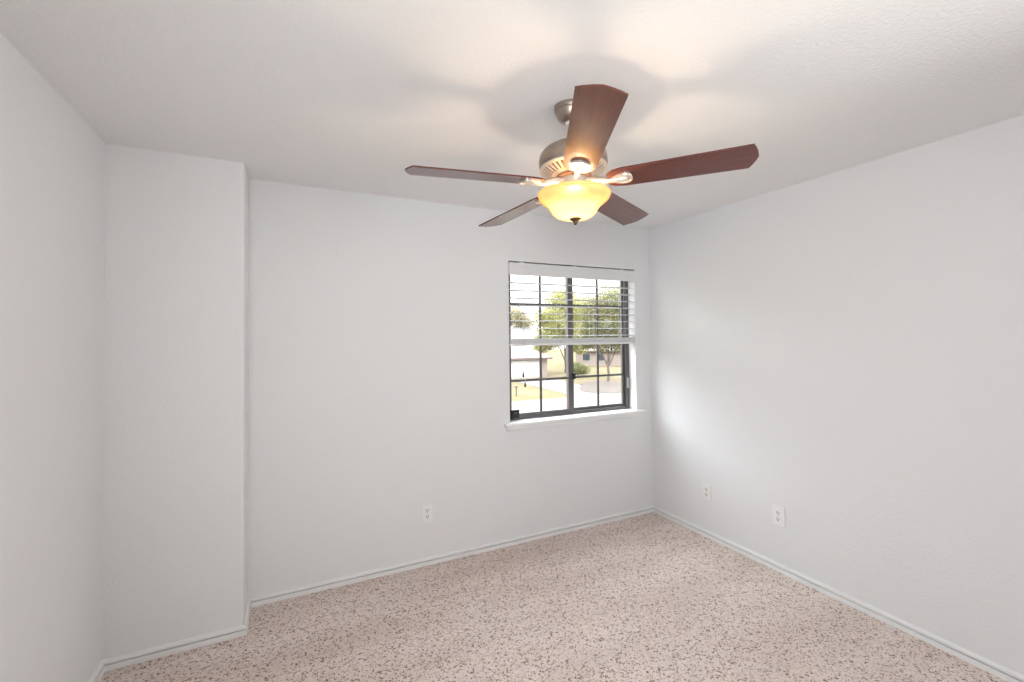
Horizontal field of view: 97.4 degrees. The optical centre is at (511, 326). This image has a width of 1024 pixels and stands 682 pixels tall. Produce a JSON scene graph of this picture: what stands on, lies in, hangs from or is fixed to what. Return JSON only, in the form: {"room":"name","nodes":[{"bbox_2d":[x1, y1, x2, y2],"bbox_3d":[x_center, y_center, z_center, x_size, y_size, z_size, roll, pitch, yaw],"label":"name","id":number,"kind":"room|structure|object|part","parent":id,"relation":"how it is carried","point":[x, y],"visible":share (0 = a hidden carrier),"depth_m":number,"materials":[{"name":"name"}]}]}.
{"room":"empty bedroom","nodes":[
{"label":"empty bedroom","id":0,"kind":"room"},
{"bbox_2d":[0,33,105,681],"bbox_3d":[-1.254,0.321,0.619,0.140,2.440,4.011,0,-1,-26],"label":"wall","id":1,"kind":"structure","parent":0,"point":[53,164],"depth_m":1.62,"materials":[{"name":"white paint"}]},
{"bbox_2d":[88,660,103,681],"bbox_3d":[-1.114,1.513,0.512,0.017,0.048,3.470,0,-1,-26],"label":"baseboard","id":2,"kind":"structure","parent":1,"relation":"attached to","point":[99,671],"depth_m":2.00,"materials":[{"name":"white paint"}]},
{"bbox_2d":[101,144,248,659],"bbox_3d":[-1.703,0.361,2.331,0.563,2.440,0.260,0,-1,-26],"label":"wall","id":3,"kind":"structure","parent":0,"point":[175,511],"depth_m":2.21,"materials":[{"name":"white paint"}]},
{"bbox_2d":[102,624,246,671],"bbox_3d":[-1.622,1.553,2.185,0.580,0.048,0.017,0,-1,-26],"label":"baseboard","id":4,"kind":"structure","parent":3,"relation":"attached to","point":[116,662],"depth_m":2.17,"materials":[{"name":"white paint"}]},
{"bbox_2d":[244,598,250,630],"bbox_3d":[-1.427,1.556,2.426,0.017,0.048,0.278,0,-1,-26],"label":"baseboard","id":5,"kind":"structure","parent":3,"relation":"attached to","point":[248,607],"depth_m":2.42,"materials":[{"name":"white paint"}]},
{"bbox_2d":[248,179,652,597],"bbox_3d":[-0.434,0.366,3.176,3.586,2.440,0.143,0,-1,-26],"label":"wall","id":6,"kind":"structure","parent":0,"point":[379,380],"depth_m":2.96,"materials":[{"name":"white paint"}]},
{"bbox_2d":[422,504,432,522],"bbox_3d":[-0.566,1.246,3.006,0.074,0.120,0.010,0,-1,-26],"label":"wall outlet","id":7,"kind":"object","parent":6,"relation":"attached to","point":[427,510],"visible":1,"depth_m":3.00,"materials":[{"name":"white plastic"}]},
{"bbox_2d":[249,505,652,606],"bbox_3d":[-0.136,1.560,3.206,3.023,0.048,0.017,0,-1,-26],"label":"baseboard","id":8,"kind":"structure","parent":6,"relation":"attached to","point":[263,599],"depth_m":3.00,"materials":[{"name":"white paint"}]},
{"bbox_2d":[504,263,646,431],"bbox_3d":[0.509,0.138,3.621,1.318,1.254,0.176,0,-1,-26],"label":"window","id":9,"kind":"structure","parent":6,"relation":"in","point":[571,414],"depth_m":3.65,"materials":[{"name":"brown metal"}]},
{"bbox_2d":[510,409,518,418],"bbox_3d":[0.022,0.657,3.395,0.066,0.064,0.026,0,-1,-26],"label":"sensor","id":10,"kind":"object","parent":9,"relation":"attached to","point":[513,413],"visible":1,"depth_m":3.38,"materials":[{"name":"black plastic"}]},
{"bbox_2d":[511,276,568,410],"bbox_3d":[0.222,0.110,3.530,0.514,1.100,0.008,0,-1,-26],"label":"grille","id":11,"kind":"object","parent":9,"relation":"attached to","point":[540,378],"depth_m":3.54,"materials":[{"name":"brown metal"}]},
{"bbox_3d":[0.228,0.110,3.541,0.594,1.144,0.020,0,-1,-26],"label":"sash","id":12,"kind":"part","parent":9,"relation":"part of","materials":[{"name":"brown metal"}]},
{"bbox_2d":[509,262,634,386],"bbox_3d":[0.505,-0.021,3.596,1.189,0.938,0.084,0,-1,-26],"label":"window blind","id":13,"kind":"object","parent":9,"relation":"attached to","point":[519,268],"visible":0.86,"depth_m":3.55,"materials":[{"name":"white plastic"}]},
{"bbox_3d":[0.072,-0.134,3.397,0.002,0.540,0.065,0,-1,-26],"label":"ladder cord","id":14,"kind":"part","parent":13,"relation":"part of","materials":[{"name":"white fabric"}]},
{"bbox_3d":[0.097,0.011,3.358,0.010,0.803,0.002,0,-1,-26],"label":"pull cord","id":15,"kind":"part","parent":13,"relation":"part of","materials":[{"name":"white fabric"}]},
{"bbox_3d":[0.366,-0.134,3.542,0.002,0.540,0.065,0,-1,-26],"label":"ladder cord","id":16,"kind":"part","parent":13,"relation":"part of","materials":[{"name":"white fabric"}]},
{"bbox_3d":[0.502,0.131,3.602,1.176,0.022,0.059,0,-1,-26],"label":"rail","id":17,"kind":"part","parent":13,"relation":"part of","materials":[{"name":"white plastic"}]},
{"bbox_3d":[0.649,-0.134,3.680,0.002,0.540,0.065,0,-1,-26],"label":"ladder cord","id":18,"kind":"part","parent":13,"relation":"part of","materials":[{"name":"white fabric"}]},
{"bbox_3d":[0.927,-0.133,3.817,0.002,0.540,0.065,0,-1,-26],"label":"ladder cord","id":19,"kind":"part","parent":13,"relation":"part of","materials":[{"name":"white fabric"}]},
{"bbox_3d":[0.525,0.716,3.586,1.318,0.024,0.125,0,-1,-26],"label":"sill","id":20,"kind":"part","parent":9,"relation":"part of","materials":[{"name":"white paint"}]},
{"bbox_3d":[0.710,0.111,3.803,0.591,1.144,0.020,0,-1,-26],"label":"sash","id":21,"kind":"part","parent":9,"relation":"part of","materials":[{"name":"brown metal"}]},
{"bbox_2d":[573,280,621,404],"bbox_3d":[0.722,0.110,3.801,0.519,1.100,0.008,0,-1,-26],"label":"grille","id":22,"kind":"object","parent":9,"relation":"attached to","point":[596,281],"depth_m":3.80,"materials":[{"name":"brown metal"}]},
{"bbox_2d":[0,0,1023,228],"bbox_3d":[0.406,-0.958,1.468,3.866,0.120,4.011,0,-1,-26],"label":"ceiling","id":23,"kind":"structure","parent":0,"point":[343,95],"depth_m":1.62,"materials":[{"name":"white paint"}]},
{"bbox_2d":[405,84,758,226],"bbox_3d":[0.212,-0.648,1.817,1.251,0.482,1.248,0,-1,-26],"label":"ceiling fan","id":24,"kind":"object","parent":23,"relation":"hanging from","point":[571,166],"visible":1,"depth_m":1.68,"materials":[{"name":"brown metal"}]},
{"bbox_3d":[-0.131,-0.567,1.688,0.530,0.006,0.140,-1,7,-17],"label":"blade","id":25,"kind":"part","parent":24,"relation":"part of","materials":[{"name":"brown wood"}]},
{"bbox_3d":[0.024,-0.543,2.126,0.140,0.006,0.530,-13,3,-35],"label":"blade","id":26,"kind":"part","parent":24,"relation":"part of","materials":[{"name":"brown wood"}]},
{"bbox_2d":[540,155,606,178],"bbox_3d":[0.246,-0.621,1.806,0.269,0.046,0.269,0,-1,-26],"label":"vent","id":27,"kind":"object","parent":24,"relation":"attached to","point":[551,166],"depth_m":1.75,"materials":[{"name":"beige metal"}]},
{"bbox_3d":[0.249,-0.483,1.800,0.291,0.109,0.291,0,-1,-26],"label":"lamp shade","id":28,"kind":"part","parent":24,"relation":"part of","materials":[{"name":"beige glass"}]},
{"bbox_3d":[0.238,-0.597,1.408,0.140,0.006,0.530,9,-3,2],"label":"blade","id":29,"kind":"part","parent":24,"relation":"part of","materials":[{"name":"brown wood"}]},
{"bbox_3d":[0.488,-0.558,2.115,0.140,0.006,0.530,-18,-13,35],"label":"blade","id":30,"kind":"part","parent":24,"relation":"part of","materials":[{"name":"brown wood"}]},
{"bbox_3d":[0.620,-0.592,1.671,0.530,0.006,0.140,-3,-15,19],"label":"blade","id":31,"kind":"part","parent":24,"relation":"part of","materials":[{"name":"brown wood"}]},
{"bbox_2d":[99,512,1007,681],"bbox_3d":[0.431,1.601,1.413,3.866,0.120,4.011,0,-1,-26],"label":"floor","id":32,"kind":"structure","parent":0,"point":[648,597],"depth_m":2.34,"materials":[{"name":"carpet"}]},
{"bbox_2d":[649,115,1023,674],"bbox_3d":[2.091,0.323,2.262,0.140,2.440,4.011,0,-1,-26],"label":"wall","id":33,"kind":"structure","parent":0,"point":[842,351],"depth_m":2.44,"materials":[{"name":"white paint"}]},
{"bbox_2d":[703,483,710,500],"bbox_3d":[1.461,1.237,3.373,0.010,0.118,0.074,0,-1,-26],"label":"wall outlet","id":34,"kind":"object","parent":33,"relation":"attached to","point":[706,488],"visible":1,"depth_m":3.37,"materials":[{"name":"white plastic"}]},
{"bbox_2d":[772,504,784,527],"bbox_3d":[1.704,1.210,2.878,0.010,0.124,0.082,0,-1,-26],"label":"wall outlet","id":35,"kind":"object","parent":33,"relation":"attached to","point":[778,513],"visible":1,"depth_m":2.87,"materials":[{"name":"white plastic"}]},
{"bbox_2d":[653,505,1023,681],"bbox_3d":[2.032,1.518,2.202,0.017,0.048,3.731,0,-1,-26],"label":"baseboard","id":36,"kind":"structure","parent":33,"relation":"attached to","point":[998,670],"depth_m":2.43,"materials":[{"name":"white paint"}]},
{"label":"outside","id":37,"kind":"structure","parent":0,"visible":0},
{"bbox_2d":[511,349,620,400],"bbox_3d":[1.792,7.087,87.066,200.000,0.300,145.000,0,-1,-26],"label":"ground","id":38,"kind":"structure","parent":37,"point":[555,366],"depth_m":54.52,"materials":[{"name":"yellow plant"}]},
{"bbox_2d":[511,306,533,338],"bbox_3d":[-0.240,1.490,83.622,9.002,11.005,5.665,0,-1,-4],"label":"tree","id":39,"kind":"object","parent":38,"relation":"on","point":[519,324],"visible":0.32,"depth_m":82.97,"materials":[{"name":"green plant"}]},
{"bbox_2d":[511,346,552,377],"bbox_3d":[-2.712,3.694,59.265,12.500,5.400,11.030,0,-1,-20],"label":"house","id":40,"kind":"structure","parent":38,"relation":"on","point":[530,356],"depth_m":55.70,"materials":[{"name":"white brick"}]},
{"bbox_2d":[532,287,590,372],"bbox_3d":[7.387,0.416,62.948,8.438,12.131,6.986,-1,-1,35],"label":"tree","id":41,"kind":"object","parent":38,"relation":"on","point":[550,317],"visible":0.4,"depth_m":62.08,"materials":[{"name":"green plant"}]},
{"bbox_2d":[573,361,591,375],"bbox_3d":[8.403,5.295,56.740,2.827,2.110,2.641,0,-1,-26],"label":"shrub","id":42,"kind":"object","parent":38,"relation":"on","point":[579,368],"visible":0.88,"depth_m":56.30,"materials":[{"name":"green plant"}]},
{"bbox_2d":[573,284,620,380],"bbox_3d":[11.045,0.660,50.501,8.847,11.044,5.899,-1,-1,29],"label":"tree","id":43,"kind":"object","parent":38,"relation":"on","point":[602,347],"visible":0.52,"depth_m":50.08,"materials":[{"name":"green plant"}]},
{"bbox_2d":[576,344,620,365],"bbox_3d":[18.408,4.213,79.457,14.000,4.800,10.030,-1,-1,17],"label":"house","id":44,"kind":"structure","parent":38,"relation":"on","point":[589,358],"depth_m":75.98,"materials":[{"name":"brown brick"}]},
{"bbox_3d":[12.617,5.156,76.421,1.200,1.100,0.020,-1,-1,17],"label":"pane","id":45,"kind":"part","parent":44,"relation":"part of","materials":[{"name":"grey glass"}]},
{"bbox_3d":[14.857,5.120,75.745,1.200,1.100,0.020,-1,-1,17],"label":"pane","id":46,"kind":"part","parent":44,"relation":"part of","materials":[{"name":"grey glass"}]},
{"bbox_2d":[580,381,620,393],"bbox_3d":[9.328,5.948,44.909,5.046,0.050,11.302,-1,-1,9],"label":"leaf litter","id":47,"kind":"object","parent":38,"relation":"on","point":[604,386],"visible":0.72,"depth_m":44.03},
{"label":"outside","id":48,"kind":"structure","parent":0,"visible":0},
{"bbox_2d":[512,393,620,412],"bbox_3d":[23.169,5.794,43.550,200.000,0.030,6.000,0,-1,-26],"label":"street","id":49,"kind":"structure","parent":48,"point":[588,400],"depth_m":34.32,"materials":[{"name":"concrete"}]},
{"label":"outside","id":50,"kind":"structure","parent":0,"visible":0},
{"bbox_2d":[519,380,610,395],"bbox_3d":[4.755,6.030,45.936,5.459,0.020,16.047,0,-1,-18],"label":"driveway","id":51,"kind":"structure","parent":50,"point":[559,386],"depth_m":45.44,"materials":[{"name":"concrete"}]}
]}

